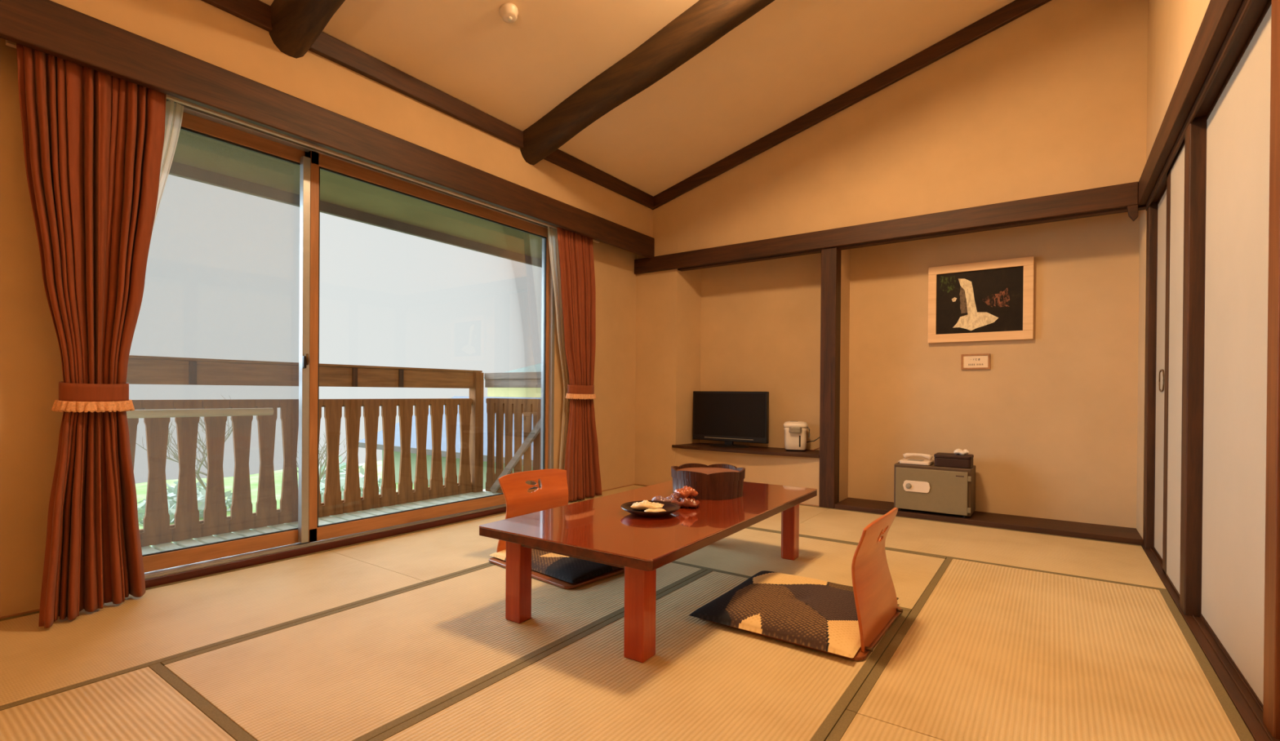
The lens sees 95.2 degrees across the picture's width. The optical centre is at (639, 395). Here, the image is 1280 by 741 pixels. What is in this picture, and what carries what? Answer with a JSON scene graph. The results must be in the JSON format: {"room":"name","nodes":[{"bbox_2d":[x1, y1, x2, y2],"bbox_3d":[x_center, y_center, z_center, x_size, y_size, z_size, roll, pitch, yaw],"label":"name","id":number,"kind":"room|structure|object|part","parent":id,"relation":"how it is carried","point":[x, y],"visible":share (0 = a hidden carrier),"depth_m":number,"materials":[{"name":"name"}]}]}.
{"room":"japanese inn room","nodes":[
{"label":"japanese inn room","id":0,"kind":"room"},
{"bbox_2d":[0,0,653,617],"bbox_3d":[-1.664,-0.446,3.387,0.330,2.960,6.600,1,0,35],"label":"wall","id":1,"kind":"structure","parent":0,"point":[31,373],"depth_m":2.65,"materials":[{"name":"paint"}]},
{"bbox_2d":[5,40,599,588],"bbox_3d":[-1.436,-0.231,3.728,0.270,2.310,3.580,1,0,35],"label":"window","id":2,"kind":"structure","parent":1,"relation":"in","point":[164,567],"depth_m":3.26,"materials":[{"name":"brown wood"}]},
{"bbox_2d":[16,43,166,628],"bbox_3d":[-2.231,-0.240,2.386,0.188,2.203,0.434,0,0,12],"label":"curtain","id":3,"kind":"object","parent":2,"relation":"hanging from","point":[93,140],"visible":1,"depth_m":2.36,"materials":[{"name":"orange fabric"}]},
{"bbox_2d":[151,99,184,236],"bbox_3d":[-2.219,-0.284,2.570,0.038,2.115,0.345,1,0,35],"label":"sheer curtain","id":4,"kind":"object","parent":2,"relation":"hanging from","point":[174,112],"visible":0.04,"depth_m":2.66,"materials":[{"name":"beige fabric"}]},
{"bbox_3d":[-2.144,-0.270,2.909,0.028,2.185,0.965,1,0,35],"label":"sash","id":5,"kind":"part","parent":2,"relation":"part of","materials":[{"name":"clear glass"}]},
{"bbox_3d":[-1.365,-1.359,3.679,0.115,0.024,3.580,1,0,35],"label":"curtain rail","id":6,"kind":"part","parent":2,"relation":"part of","materials":[{"name":"brown wood"}]},
{"bbox_3d":[-1.835,-0.197,3.222,0.017,0.062,0.036,0,0,-27],"label":"lock lever","id":7,"kind":"part","parent":2,"relation":"part of","materials":[{"name":"metal"}]},
{"bbox_3d":[-1.553,0.881,3.631,0.045,0.086,2.930,1,0,35],"label":"sill","id":8,"kind":"part","parent":2,"relation":"part of","materials":[{"name":"brown wood"}]},
{"bbox_3d":[-1.302,-0.268,4.024,0.028,2.185,1.883,1,0,35],"label":"sash","id":9,"kind":"part","parent":2,"relation":"part of","materials":[{"name":"clear glass"}]},
{"bbox_2d":[547,226,569,470],"bbox_3d":[-0.641,-0.257,4.795,0.035,2.165,0.360,1,0,35],"label":"sheer curtain","id":10,"kind":"object","parent":2,"relation":"hanging from","point":[552,233],"visible":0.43,"depth_m":4.77,"materials":[{"name":"beige fabric"}]},
{"bbox_2d":[556,226,601,502],"bbox_3d":[-0.506,-0.237,4.836,0.145,2.203,0.556,1,0,32],"label":"curtain","id":11,"kind":"object","parent":2,"relation":"hanging from","point":[575,251],"visible":0.97,"depth_m":4.83,"materials":[{"name":"orange fabric"}]},
{"bbox_2d":[0,484,635,619],"bbox_3d":[-1.826,0.895,3.214,0.008,0.056,6.133,1,0,35],"label":"baseboard","id":12,"kind":"structure","parent":1,"relation":"attached to","point":[34,611],"depth_m":2.33,"materials":[{"name":"brown wood"}]},
{"bbox_2d":[0,0,654,257],"bbox_3d":[-1.723,-1.407,3.141,0.218,0.193,6.129,1,0,35],"label":"timber","id":13,"kind":"structure","parent":1,"relation":"attached to","point":[49,27],"depth_m":2.81,"materials":[{"name":"brown wood"}]},
{"bbox_2d":[172,129,542,259],"bbox_3d":[-1.950,-1.768,4.450,1.560,0.330,6.200,1,0,35],"label":"eave","id":14,"kind":"object","parent":1,"relation":"attached to","point":[192,149],"visible":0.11,"depth_m":4.76},
{"bbox_2d":[168,160,542,267],"bbox_3d":[-2.604,-1.622,4.914,0.040,0.195,6.200,1,0,35],"label":"eave","id":15,"kind":"object","parent":14,"relation":"attached to","point":[177,169],"visible":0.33,"depth_m":4.98},
{"bbox_2d":[201,0,653,208],"bbox_3d":[-1.648,-1.836,3.073,0.035,0.113,6.103,1,0,35],"label":"timber","id":16,"kind":"structure","parent":1,"relation":"attached to","point":[256,12],"depth_m":3.51,"materials":[{"name":"brown wood"}]},
{"bbox_2d":[259,0,1014,196],"bbox_3d":[-0.139,-2.373,2.259,4.120,1.179,6.720,1,0,35],"label":"ceiling","id":17,"kind":"structure","parent":0,"point":[789,59],"depth_m":3.81,"materials":[{"name":"beige paint"}]},
{"bbox_2d":[269,0,345,57],"bbox_3d":[-0.300,-2.254,1.889,3.597,1.123,0.214,1,0,35],"label":"timber","id":18,"kind":"structure","parent":17,"relation":"attached to","point":[296,24],"depth_m":2.80,"materials":[{"name":"brown wood"}]},
{"bbox_2d":[498,2,518,22],"bbox_3d":[-0.708,-2.053,3.146,0.100,0.068,0.100,1,0,35],"label":"smoke detector","id":19,"kind":"object","parent":17,"relation":"attached to","point":[508,11],"visible":1,"depth_m":3.12,"materials":[{"name":"beige plastic"}]},
{"bbox_2d":[520,0,774,164],"bbox_3d":[0.660,-2.248,3.243,3.597,1.132,0.213,1,0,35],"label":"timber","id":20,"kind":"structure","parent":17,"relation":"attached to","point":[704,23],"depth_m":3.64,"materials":[{"name":"brown wood"}]},
{"bbox_2d":[635,0,1147,528],"bbox_3d":[1.647,-0.917,4.815,4.100,3.940,0.481,1,0,35],"label":"wall","id":21,"kind":"structure","parent":0,"point":[1051,100],"depth_m":4.33,"materials":[{"name":"paint"}]},
{"bbox_2d":[635,484,818,506],"bbox_3d":[0.692,0.906,5.195,1.823,0.057,0.012,1,0,35],"label":"baseboard","id":22,"kind":"structure","parent":21,"relation":"attached to","point":[635,484],"depth_m":4.74,"materials":[{"name":"brown wood"}]},
{"bbox_2d":[671,443,819,457],"bbox_3d":[0.952,0.484,5.182,1.385,0.025,0.435,1,0,35],"label":"shelf","id":23,"kind":"object","parent":21,"relation":"attached to","point":[702,446],"visible":0.92,"depth_m":5.03,"materials":[{"name":"brown wood"}]},
{"bbox_2d":[693,391,768,448],"bbox_3d":[0.817,0.218,5.330,0.750,0.502,0.220,1,0,35],"label":"television","id":24,"kind":"object","parent":23,"relation":"on","point":[727,417],"visible":1,"depth_m":5.29,"materials":[{"name":"black plastic"}]},
{"bbox_2d":[783,421,819,451],"bbox_3d":[1.422,0.332,4.951,0.403,0.286,0.229,0,0,15],"label":"electric kettle","id":25,"kind":"object","parent":23,"relation":"on","point":[795,432],"visible":0.98,"depth_m":4.90,"materials":[{"name":"white plastic"}]},
{"bbox_3d":[1.301,0.292,4.888,0.105,0.050,0.043,0,0,15],"label":"pour spout","id":26,"kind":"part","parent":25,"relation":"part of","materials":[{"name":"beige plastic"}]},
{"bbox_2d":[818,247,840,508],"bbox_3d":[1.520,-0.135,4.667,0.122,2.056,0.129,1,0,35],"label":"post","id":27,"kind":"object","parent":21,"relation":"attached to","point":[830,307],"visible":0.89,"depth_m":4.62,"materials":[{"name":"brown wood"}]},
{"bbox_2d":[651,0,1051,209],"bbox_3d":[1.584,-2.285,4.546,3.597,1.051,0.038,1,0,35],"label":"timber","id":28,"kind":"structure","parent":21,"relation":"attached to","point":[1015,9],"depth_m":4.45,"materials":[{"name":"brown wood"}]},
{"bbox_2d":[634,181,1138,274],"bbox_3d":[1.482,-1.234,4.613,3.748,0.140,0.037,1,0,35],"label":"timber","id":29,"kind":"structure","parent":21,"relation":"attached to","point":[1122,195],"depth_m":4.23,"materials":[{"name":"brown wood"}]},
{"bbox_2d":[1126,204,1137,221],"bbox_3d":[2.989,-1.103,3.545,0.052,0.090,0.040,1,0,35],"label":"timber","id":30,"kind":"structure","parent":29,"relation":"attached to","point":[1132,211],"depth_m":3.53,"materials":[{"name":"brown wood"}]},
{"bbox_2d":[677,204,1146,271],"bbox_3d":[1.723,-1.217,4.509,3.315,0.133,0.069,1,0,35],"label":"timber","id":31,"kind":"structure","parent":21,"relation":"attached to","point":[1143,206],"depth_m":4.19,"materials":[{"name":"brown wood"}]},
{"bbox_2d":[960,353,990,369],"bbox_3d":[2.497,-0.249,4.348,0.186,0.114,0.014,1,0,35],"label":"sign","id":32,"kind":"object","parent":21,"relation":"attached to","point":[968,362],"visible":1,"depth_m":4.35,"materials":[{"name":"white paper"}]},
{"bbox_2d":[927,256,1034,343],"bbox_3d":[2.509,-0.691,4.327,0.676,0.584,0.036,1,0,35],"label":"picture","id":33,"kind":"object","parent":21,"relation":"attached to","point":[993,300],"visible":1,"depth_m":4.31,"materials":[{"name":"paper"}]},
{"bbox_2d":[936,266,1023,334],"bbox_3d":[2.506,-0.693,4.327,0.557,0.460,0.004,1,0,35],"label":"print","id":34,"kind":"object","parent":33,"relation":"attached to","point":[984,300],"depth_m":4.31,"materials":[{"name":"paper"}]},
{"bbox_2d":[1136,0,1210,538],"bbox_3d":[1.487,-0.934,1.165,0.178,4.000,6.620,1,0,35],"label":"wall","id":35,"kind":"structure","parent":0,"point":[1173,25],"depth_m":3.19,"materials":[{"name":"paint"}]},
{"bbox_2d":[1137,0,1269,210],"bbox_3d":[1.285,-1.202,1.015,0.094,0.176,6.140,1,0,35],"label":"timber","id":36,"kind":"structure","parent":35,"relation":"attached to","point":[1226,26],"depth_m":2.13,"materials":[{"name":"brown wood"}]},
{"bbox_3d":[0.014,0.999,2.195,4.500,0.105,6.600,1,0,35],"label":"floor","id":37,"kind":"structure","parent":0,"visible":0},
{"bbox_2d":[0,662,256,740],"bbox_3d":[-1.074,0.915,0.978,1.910,0.056,0.953,1,0,35],"label":"mat","id":38,"kind":"object","parent":37,"relation":"on","point":[151,703],"visible":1,"depth_m":1.61,"materials":[{"name":"wicker"}]},
{"bbox_2d":[0,550,427,711],"bbox_3d":[-1.933,0.903,2.237,0.945,0.056,1.913,1,0,35],"label":"mat","id":39,"kind":"object","parent":37,"relation":"on","point":[175,620],"visible":0.68,"depth_m":2.28,"materials":[{"name":"wicker"}]},
{"bbox_2d":[160,562,706,740],"bbox_3d":[-0.617,0.912,2.448,0.956,0.056,1.970,1,0,35],"label":"mat","id":40,"kind":"object","parent":37,"relation":"on","point":[360,672],"visible":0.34,"depth_m":2.00,"materials":[{"name":"wicker"}]},
{"bbox_2d":[488,469,624,589],"bbox_3d":[-0.371,0.656,3.088,0.672,0.451,0.600,1,0,42],"label":"chair","id":41,"kind":"object","parent":40,"relation":"on","point":[553,493],"visible":0.5,"depth_m":3.22,"materials":[{"name":"brown wood"}]},
{"bbox_3d":[-0.589,0.647,3.288,0.074,0.439,0.488,1,0,42],"label":"backrest","id":42,"kind":"part","parent":41,"relation":"part of","materials":[{"name":"brown wood"}]},
{"bbox_2d":[488,548,620,583],"bbox_3d":[-0.365,0.841,3.102,0.670,0.056,0.570,1,0,42],"label":"floor cushion","id":43,"kind":"object","parent":41,"relation":"on","point":[567,569],"visible":0.3,"depth_m":2.84,"materials":[{"name":"black fabric"}]},
{"bbox_3d":[-0.368,0.875,3.085,0.660,0.013,0.600,1,0,42],"label":"seat","id":44,"kind":"part","parent":41,"relation":"part of","materials":[{"name":"brown wood"}]},
{"bbox_2d":[328,501,577,582],"bbox_3d":[-0.815,0.906,3.814,0.945,0.056,1.949,1,0,35],"label":"mat","id":45,"kind":"object","parent":37,"relation":"on","point":[432,554],"visible":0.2,"depth_m":3.29,"materials":[{"name":"wicker"}]},
{"bbox_2d":[368,569,910,740],"bbox_3d":[0.163,0.921,1.895,0.952,0.056,1.970,1,0,35],"label":"mat","id":46,"kind":"object","parent":37,"relation":"on","point":[704,680],"visible":0.77,"depth_m":1.77,"materials":[{"name":"wicker"}]},
{"bbox_2d":[700,507,902,661],"bbox_3d":[0.660,0.667,2.379,0.672,0.451,0.600,1,0,36],"label":"chair","id":47,"kind":"object","parent":46,"relation":"on","point":[877,606],"visible":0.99,"depth_m":2.12,"materials":[{"name":"brown wood"}]},
{"bbox_2d":[688,570,898,658],"bbox_3d":[0.651,0.851,2.400,0.630,0.056,0.704,1,0,35],"label":"floor cushion","id":48,"kind":"object","parent":47,"relation":"on","point":[813,613],"visible":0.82,"depth_m":2.25,"materials":[{"name":"brown fabric"}]},
{"bbox_3d":[0.654,0.886,2.384,0.660,0.013,0.600,1,0,36],"label":"seat","id":49,"kind":"part","parent":47,"relation":"part of","materials":[{"name":"brown wood"}]},
{"bbox_3d":[0.899,0.663,2.204,0.074,0.439,0.488,1,0,36],"label":"backrest","id":50,"kind":"part","parent":47,"relation":"part of","materials":[{"name":"brown wood"}]},
{"bbox_2d":[574,484,829,533],"bbox_3d":[0.434,0.911,4.747,1.903,0.056,1.015,1,0,35],"label":"mat","id":51,"kind":"object","parent":37,"relation":"on","point":[773,523],"visible":0.2,"depth_m":4.39,"materials":[{"name":"wicker"}]},
{"bbox_2d":[671,527,946,612],"bbox_3d":[0.629,0.918,3.380,1.910,0.056,0.987,1,0,35],"label":"mat","id":52,"kind":"object","parent":37,"relation":"on","point":[748,552],"visible":0.27,"depth_m":3.14,"materials":[{"name":"wicker"}]},
{"bbox_2d":[479,480,817,662],"bbox_3d":[0.172,0.703,2.758,0.810,0.374,1.696,1,0,34],"label":"table","id":53,"kind":"object","parent":52,"relation":"on","point":[597,530],"visible":0.84,"depth_m":2.27,"materials":[{"name":"paint"}]},
{"bbox_3d":[-0.476,0.718,2.316,0.080,0.338,0.080,1,0,34],"label":"leg","id":54,"kind":"part","parent":53,"relation":"part of","materials":[{"name":"paint"}]},
{"bbox_3d":[0.001,0.723,1.992,0.080,0.338,0.080,1,0,34],"label":"leg","id":55,"kind":"part","parent":53,"relation":"part of","materials":[{"name":"paint"}]},
{"bbox_2d":[620,500,680,517],"bbox_3d":[0.046,0.498,2.535,0.260,0.033,0.260,1,0,35],"label":"round plate","id":56,"kind":"object","parent":53,"relation":"on","point":[670,508],"visible":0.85,"depth_m":2.54,"materials":[{"name":"black ceramic"}]},
{"bbox_2d":[631,500,664,510],"bbox_3d":[0.032,0.482,2.559,0.140,0.039,0.075,0,0,10],"label":"snacks","id":57,"kind":"object","parent":56,"relation":"on","point":[645,504],"visible":0.89,"depth_m":2.54,"materials":[{"name":"beige food"}]},
{"bbox_2d":[644,508,666,511],"bbox_3d":[0.065,0.493,2.490,0.092,0.017,0.042,0,0,-15],"label":"snacks","id":58,"kind":"object","parent":56,"relation":"on","point":[648,509],"visible":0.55,"depth_m":2.48,"materials":[{"name":"beige food"}]},
{"bbox_2d":[651,496,673,502],"bbox_3d":[0.108,0.496,2.761,0.110,0.036,0.071,0,0,5],"label":"packet","id":59,"kind":"object","parent":53,"relation":"on","point":[668,499],"visible":0.59,"depth_m":2.74,"materials":[{"name":"plastic"}]},
{"bbox_2d":[670,493,679,498],"bbox_3d":[0.184,0.488,2.786,0.092,0.052,0.067,0,0,-40],"label":"packet","id":60,"kind":"object","parent":53,"relation":"on","point":[673,495],"visible":0.1,"depth_m":2.77,"materials":[{"name":"red plastic"}]},
{"bbox_2d":[671,497,700,508],"bbox_3d":[0.210,0.490,2.694,0.124,0.050,0.100,0,0,15],"label":"packet","id":61,"kind":"object","parent":53,"relation":"on","point":[687,502],"visible":0.84,"depth_m":2.66,"materials":[{"name":"red plastic"}]},
{"bbox_2d":[674,485,697,497],"bbox_3d":[0.214,0.447,2.711,0.100,0.051,0.075,0,0,-25],"label":"packet","id":62,"kind":"object","parent":61,"relation":"on","point":[685,492],"visible":1,"depth_m":2.69,"materials":[{"name":"orange plastic"}]},
{"bbox_2d":[671,463,745,500],"bbox_3d":[0.354,0.446,3.046,0.372,0.137,0.384,1,0,35],"label":"tub","id":63,"kind":"object","parent":53,"relation":"on","point":[718,482],"visible":0.96,"depth_m":2.90,"materials":[{"name":"brown wood"}]},
{"bbox_3d":[0.354,0.406,3.046,0.341,0.018,0.352,1,0,35],"label":"sunken lid","id":64,"kind":"part","parent":63,"relation":"part of","materials":[{"name":"brown wood"}]},
{"bbox_3d":[0.820,0.724,3.201,0.080,0.338,0.080,1,0,34],"label":"leg","id":65,"kind":"part","parent":53,"relation":"part of","materials":[{"name":"paint"}]},
{"bbox_2d":[825,710,942,740],"bbox_3d":[0.405,0.927,0.619,0.913,0.056,1.918,1,0,35],"label":"mat","id":66,"kind":"object","parent":37,"relation":"on","point":[851,726],"visible":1,"depth_m":1.56,"materials":[{"name":"wicker"}]},
{"bbox_2d":[799,508,1167,591],"bbox_3d":[1.973,0.927,3.656,1.867,0.056,1.015,1,0,35],"label":"mat","id":67,"kind":"object","parent":37,"relation":"on","point":[1120,563],"visible":0.64,"depth_m":3.48,"materials":[{"name":"wicker"}]},
{"bbox_2d":[834,497,1143,545],"bbox_3d":[2.388,0.908,4.205,1.846,0.086,0.375,1,0,35],"label":"board","id":68,"kind":"object","parent":37,"relation":"on","point":[1035,525],"visible":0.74,"depth_m":3.98,"materials":[{"name":"brown wood"}]},
{"bbox_2d":[893,462,975,518],"bbox_3d":[2.179,0.690,4.325,0.506,0.346,0.331,1,0,35],"label":"safe","id":69,"kind":"object","parent":68,"relation":"on","point":[931,488],"visible":0.96,"depth_m":4.20,"materials":[{"name":"grey paint"}]},
{"bbox_3d":[1.967,0.667,4.281,0.040,0.040,0.014,1,0,35],"label":"dial knob","id":70,"kind":"part","parent":69,"relation":"part of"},
{"bbox_2d":[897,453,933,466],"bbox_3d":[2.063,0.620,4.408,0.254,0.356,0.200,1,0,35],"label":"telephone","id":71,"kind":"object","parent":69,"relation":"on","point":[906,460],"visible":0.95,"depth_m":4.37,"materials":[{"name":"beige plastic"}]},
{"bbox_3d":[2.017,0.668,4.260,0.183,0.080,0.008,1,0,35],"label":"lock plate","id":72,"kind":"part","parent":69,"relation":"part of","materials":[{"name":"beige plastic"}]},
{"bbox_2d":[933,453,973,468],"bbox_3d":[2.284,0.475,4.252,0.240,0.085,0.174,1,0,35],"label":"storage box","id":73,"kind":"object","parent":69,"relation":"on","point":[942,460],"visible":1,"depth_m":4.18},
{"bbox_3d":[2.285,0.444,4.252,0.240,0.023,0.174,1,0,35],"label":"box lid","id":74,"kind":"part","parent":73,"relation":"part of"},
{"bbox_2d":[953,448,968,455],"bbox_3d":[2.329,0.411,4.232,0.096,0.041,0.075,1,0,25],"label":"tissue","id":75,"kind":"object","parent":73,"relation":"on","point":[957,451],"visible":1,"depth_m":4.21,"materials":[{"name":"white paper"}]},
{"bbox_2d":[846,557,1254,740],"bbox_3d":[1.514,0.929,2.184,0.913,0.056,1.914,1,0,35],"label":"mat","id":76,"kind":"object","parent":37,"relation":"on","point":[987,652],"visible":0.85,"depth_m":1.93,"materials":[{"name":"wicker"}]},
{"bbox_2d":[1141,545,1279,740],"bbox_3d":[2.173,0.927,2.215,0.122,0.060,3.130,1,0,35],"label":"threshold","id":77,"kind":"object","parent":37,"relation":"on","point":[1251,712],"visible":0.49,"depth_m":1.92,"materials":[{"name":"brown wood"}]},
{"bbox_2d":[1142,201,1157,549],"bbox_3d":[3.067,-0.111,3.458,0.106,2.040,0.120,1,0,35],"label":"post","id":78,"kind":"object","parent":77,"relation":"on","point":[1151,224],"visible":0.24,"depth_m":3.43,"materials":[{"name":"brown wood"}]},
{"bbox_2d":[1153,185,1166,561],"bbox_3d":[2.851,-0.115,3.173,0.025,2.028,0.595,1,0,35],"label":"door","id":79,"kind":"structure","parent":77,"relation":"on","point":[1162,202],"depth_m":3.28,"materials":[{"name":"paper"}]},
{"bbox_3d":[2.866,-0.080,3.209,0.008,0.124,0.152,1,0,35],"label":"pull handle","id":80,"kind":"part","parent":79,"relation":"part of","materials":[{"name":"metal"}]},
{"bbox_2d":[1162,140,1184,596],"bbox_3d":[2.510,-0.116,2.725,0.020,2.028,0.630,1,0,35],"label":"door","id":81,"kind":"structure","parent":77,"relation":"on","point":[1175,174],"depth_m":2.77,"materials":[{"name":"paper"}]},
{"bbox_2d":[1179,115,1206,617],"bbox_3d":[2.319,-0.112,2.407,0.110,2.040,0.110,1,0,35],"label":"post","id":82,"kind":"object","parent":77,"relation":"on","point":[1195,132],"visible":0.43,"depth_m":2.38,"materials":[{"name":"brown wood"}]},
{"bbox_2d":[1200,0,1271,709],"bbox_3d":[2.020,-0.117,1.979,0.020,2.028,0.935,1,0,35],"label":"door","id":83,"kind":"structure","parent":77,"relation":"on","point":[1237,129],"depth_m":1.92,"materials":[{"name":"paper"}]},
{"bbox_2d":[1262,0,1279,740],"bbox_3d":[1.734,-0.113,1.547,0.082,2.040,0.100,1,0,35],"label":"post","id":84,"kind":"object","parent":77,"relation":"on","point":[1271,704],"visible":1,"depth_m":1.56,"materials":[{"name":"brown wood"}]},
{"label":"outside","id":85,"kind":"structure","parent":0,"visible":0},
{"bbox_2d":[141,489,501,555],"bbox_3d":[-2.184,1.013,4.005,1.180,0.120,4.010,1,0,35],"label":"deck","id":86,"kind":"object","parent":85,"point":[398,508],"visible":0.19,"depth_m":4.38,"materials":[{"name":"grey wood"}]},
{"bbox_2d":[126,355,484,546],"bbox_3d":[-2.687,0.352,4.234,0.115,1.190,3.800,1,0,35],"label":"balcony railing","id":87,"kind":"object","parent":86,"relation":"on","point":[141,370],"visible":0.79,"depth_m":4.32,"materials":[{"name":"brown wood"}]},
{"bbox_2d":[126,408,273,418],"bbox_3d":[-3.076,0.113,3.444,0.052,0.056,1.660,1,0,35],"label":"pole","id":88,"kind":"object","parent":87,"relation":"attached to","point":[164,413],"visible":0.52,"depth_m":3.74,"materials":[{"name":"brown wood"}]},
{"bbox_3d":[-2.714,0.895,4.241,0.031,0.104,3.780,1,0,35],"label":"rail","id":89,"kind":"part","parent":87,"relation":"part of","materials":[{"name":"brown wood"}]},
{"bbox_3d":[-2.708,0.062,4.237,0.031,0.062,3.780,1,0,35],"label":"rail","id":90,"kind":"part","parent":87,"relation":"part of","materials":[{"name":"brown wood"}]},
{"bbox_3d":[-2.692,-0.155,4.238,0.093,0.176,3.800,1,0,35],"label":"rail","id":91,"kind":"part","parent":87,"relation":"part of","materials":[{"name":"brown wood"}]},
{"bbox_3d":[-1.610,0.364,5.739,0.100,1.170,0.100,1,0,35],"label":"corner post","id":92,"kind":"part","parent":87,"relation":"part of","materials":[{"name":"brown wood"}]},
{"bbox_2d":[484,371,541,493],"bbox_3d":[-1.085,0.372,5.476,1.100,1.174,0.100,1,0,35],"label":"balcony railing","id":93,"kind":"object","parent":86,"relation":"on","point":[509,407],"visible":0.48,"depth_m":5.56,"materials":[{"name":"brown wood"}]},
{"bbox_3d":[-1.073,-0.142,5.487,1.100,0.145,0.070,1,0,35],"label":"rail","id":94,"kind":"part","parent":93,"relation":"part of","materials":[{"name":"brown wood"}]},
{"bbox_3d":[-1.067,0.065,5.498,1.100,0.060,0.024,1,0,35],"label":"rail","id":95,"kind":"part","parent":93,"relation":"part of","materials":[{"name":"brown wood"}]},
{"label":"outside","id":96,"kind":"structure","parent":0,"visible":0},
{"bbox_2d":[135,460,429,546],"bbox_3d":[-6.533,2.498,13.211,15.500,0.200,20.000,1,0,35],"label":"ground","id":97,"kind":"structure","parent":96,"point":[141,488],"depth_m":15.56,"materials":[{"name":"green plant"}]},
{"bbox_2d":[136,396,232,490],"bbox_3d":[-7.374,1.282,9.813,1.560,2.560,1.610,0,0,2],"label":"bare tree","id":98,"kind":"object","parent":97,"relation":"on","point":[197,472],"visible":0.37,"depth_m":9.72,"materials":[{"name":"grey plant"}]},
{"bbox_2d":[137,479,232,525],"bbox_3d":[-9.265,2.155,11.979,1.796,0.945,1.820,0,0,-8],"label":"shrub","id":99,"kind":"object","parent":97,"relation":"on","point":[201,492],"visible":0.21,"depth_m":11.62,"materials":[{"name":"plant"}]},
{"bbox_2d":[296,432,360,502],"bbox_3d":[-5.763,1.583,10.696,1.056,1.975,1.602,0,0,-18],"label":"bare tree","id":100,"kind":"object","parent":97,"relation":"on","point":[321,475],"visible":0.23,"depth_m":10.62,"materials":[{"name":"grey plant"}]},
{"bbox_2d":[297,455,382,502],"bbox_3d":[-6.934,1.987,13.519,2.272,1.280,2.258,1,0,35],"label":"shrub","id":101,"kind":"object","parent":97,"relation":"on","point":[342,473],"visible":0.16,"depth_m":13.18,"materials":[{"name":"plant"}]},
{"bbox_2d":[358,396,541,489],"bbox_3d":[-1.605,1.355,15.823,11.900,2.540,6.040,1,0,35],"label":"house","id":102,"kind":"structure","parent":97,"relation":"on","point":[397,451],"depth_m":15.66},
{"bbox_2d":[484,363,541,397],"bbox_3d":[-1.367,0.534,26.345,9.700,4.100,7.400,1,0,35],"label":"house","id":103,"kind":"structure","parent":97,"relation":"on","point":[491,392],"depth_m":25.24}
]}

